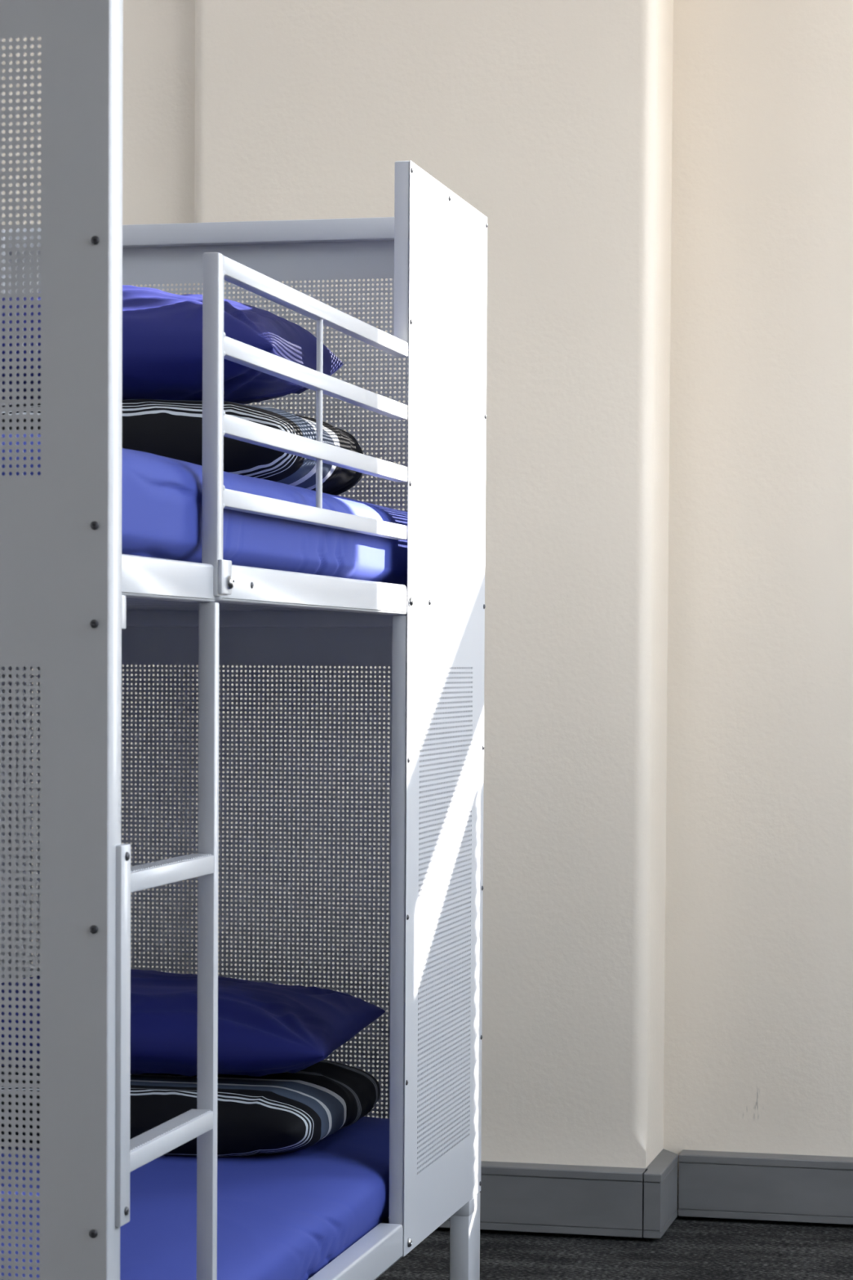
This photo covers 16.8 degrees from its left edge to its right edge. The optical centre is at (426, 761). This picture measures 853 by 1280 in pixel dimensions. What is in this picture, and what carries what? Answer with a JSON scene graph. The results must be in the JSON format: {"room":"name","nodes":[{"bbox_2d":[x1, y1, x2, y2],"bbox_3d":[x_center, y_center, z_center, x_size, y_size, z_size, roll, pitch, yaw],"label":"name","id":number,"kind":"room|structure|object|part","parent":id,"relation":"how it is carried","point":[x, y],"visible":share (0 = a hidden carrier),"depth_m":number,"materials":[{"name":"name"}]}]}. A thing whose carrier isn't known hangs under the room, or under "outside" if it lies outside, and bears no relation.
{"room":"dormitory","nodes":[
{"label":"dormitory","id":0,"kind":"room"},
{"bbox_2d":[1,0,673,1168],"bbox_3d":[-0.865,-1.158,6.213,2.768,4.200,0.244,1,2,13],"label":"wall pier","id":1,"kind":"object","parent":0,"point":[551,119],"visible":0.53,"depth_m":5.87,"materials":[{"name":"beige paint"}]},
{"bbox_2d":[438,1160,647,1238],"bbox_3d":[-0.062,0.884,5.939,1.030,0.131,0.060,1,2,13],"label":"baseboard","id":2,"kind":"structure","parent":1,"relation":"attached to","point":[515,1197],"depth_m":5.83,"materials":[{"name":"grey plastic"}]},
{"bbox_2d":[643,1148,678,1239],"bbox_3d":[0.484,0.888,5.939,0.040,0.131,0.304,1,2,13],"label":"trim","id":3,"kind":"structure","parent":1,"relation":"attached to","point":[660,1176],"depth_m":5.82,"materials":[{"name":"grey plastic"}]},
{"bbox_2d":[375,1214,852,1279],"bbox_3d":[-0.149,1.125,1.806,6.400,0.050,8.854,1,2,13],"label":"floor","id":4,"kind":"structure","parent":0,"point":[691,1248],"depth_m":5.67,"materials":[{"name":"grey carpet"}]},
{"bbox_2d":[0,0,488,1279],"bbox_3d":[-0.563,0.046,4.191,0.928,1.936,1.990,1,2,13],"label":"bunk bed","id":5,"kind":"object","parent":4,"relation":"on","point":[75,609],"visible":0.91,"depth_m":4.24,"materials":[{"name":"silver metal"}]},
{"bbox_3d":[-0.785,0.072,3.249,0.915,1.923,0.044,1,2,13],"label":"foot panel","id":6,"kind":"part","parent":5,"relation":"part of","materials":[{"name":"silver metal"}]},
{"bbox_3d":[-0.336,0.300,3.173,0.012,0.419,0.033,1,2,13],"label":"mounting plate","id":7,"kind":"part","parent":5,"relation":"part of","materials":[{"name":"silver metal"}]},
{"bbox_3d":[-0.312,-0.211,3.342,0.030,0.046,0.366,1,2,13],"label":"rail","id":8,"kind":"part","parent":5,"relation":"part of","materials":[{"name":"silver metal"}]},
{"bbox_2d":[1,433,447,591],"bbox_3d":[-0.562,-0.331,4.174,0.855,0.155,1.876,1,2,13],"label":"mattress","id":9,"kind":"object","parent":5,"relation":"on","point":[162,496],"visible":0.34,"depth_m":3.74,"materials":[{"name":"blue fabric"}]},
{"bbox_2d":[1,399,363,495],"bbox_3d":[-0.475,-0.505,4.767,0.696,0.152,0.498,1,2,13],"label":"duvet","id":10,"kind":"object","parent":9,"relation":"on","point":[170,428],"visible":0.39,"depth_m":4.51,"materials":[{"name":"black fabric"}]},
{"bbox_2d":[1,284,343,404],"bbox_3d":[-0.499,-0.684,4.792,0.646,0.201,0.508,1,2,13],"label":"pillow","id":11,"kind":"object","parent":10,"relation":"on","point":[162,331],"visible":0.45,"depth_m":4.58,"materials":[{"name":"blue fabric"}]},
{"bbox_2d":[0,1116,453,1279],"bbox_3d":[-0.568,0.695,4.210,0.849,0.124,1.876,1,2,13],"label":"mattress","id":12,"kind":"object","parent":5,"relation":"on","point":[286,1215],"visible":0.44,"depth_m":4.21,"materials":[{"name":"blue fabric"}]},
{"bbox_2d":[0,1059,380,1156],"bbox_3d":[-0.463,0.561,4.794,0.719,0.102,0.537,1,2,13],"label":"duvet","id":13,"kind":"object","parent":12,"relation":"on","point":[282,1113],"visible":0.6,"depth_m":4.54,"materials":[{"name":"black fabric"}]},
{"bbox_2d":[0,968,385,1076],"bbox_3d":[-0.465,0.433,4.831,0.710,0.147,0.490,1,2,11],"label":"pillow","id":14,"kind":"object","parent":13,"relation":"on","point":[264,1028],"visible":0.66,"depth_m":4.63,"materials":[{"name":"blue fabric"}]},
{"bbox_3d":[-0.352,-0.101,5.125,0.914,1.704,0.044,1,2,13],"label":"head panel","id":15,"kind":"part","parent":5,"relation":"part of","materials":[{"name":"silver metal"}]},
{"bbox_3d":[-0.151,-0.424,3.986,0.021,0.416,0.999,1,2,13],"label":"guard rail","id":16,"kind":"part","parent":5,"relation":"part of","materials":[{"name":"silver metal"}]},
{"bbox_3d":[-0.157,-0.235,4.001,0.035,0.046,0.984,1,2,13],"label":"rail","id":17,"kind":"part","parent":5,"relation":"part of","materials":[{"name":"silver metal"}]},
{"bbox_3d":[-0.205,0.769,3.856,0.035,0.054,1.352,1,2,13],"label":"rail","id":18,"kind":"part","parent":5,"relation":"part of","materials":[{"name":"silver metal"}]},
{"bbox_3d":[0.017,-0.085,4.748,0.024,1.703,0.538,1,2,13],"label":"privacy panel","id":19,"kind":"part","parent":5,"relation":"part of","materials":[{"name":"silver metal"}]},
{"bbox_3d":[0.067,0.868,5.044,0.034,0.220,0.096,1,2,13],"label":"leg","id":20,"kind":"part","parent":5,"relation":"part of","materials":[{"name":"silver metal"}]},
{"bbox_2d":[662,0,852,1214],"bbox_3d":[0.846,-1.140,5.996,6.400,4.200,0.100,1,2,13],"label":"wall","id":21,"kind":"structure","parent":0,"point":[758,1051],"depth_m":6.00,"materials":[{"name":"beige paint"}]},
{"bbox_2d":[678,1149,852,1225],"bbox_3d":[2.185,0.907,5.673,3.390,0.131,0.060,1,2,13],"label":"baseboard","id":22,"kind":"structure","parent":21,"relation":"attached to","point":[720,1184],"depth_m":5.99,"materials":[{"name":"grey plastic"}]}
]}

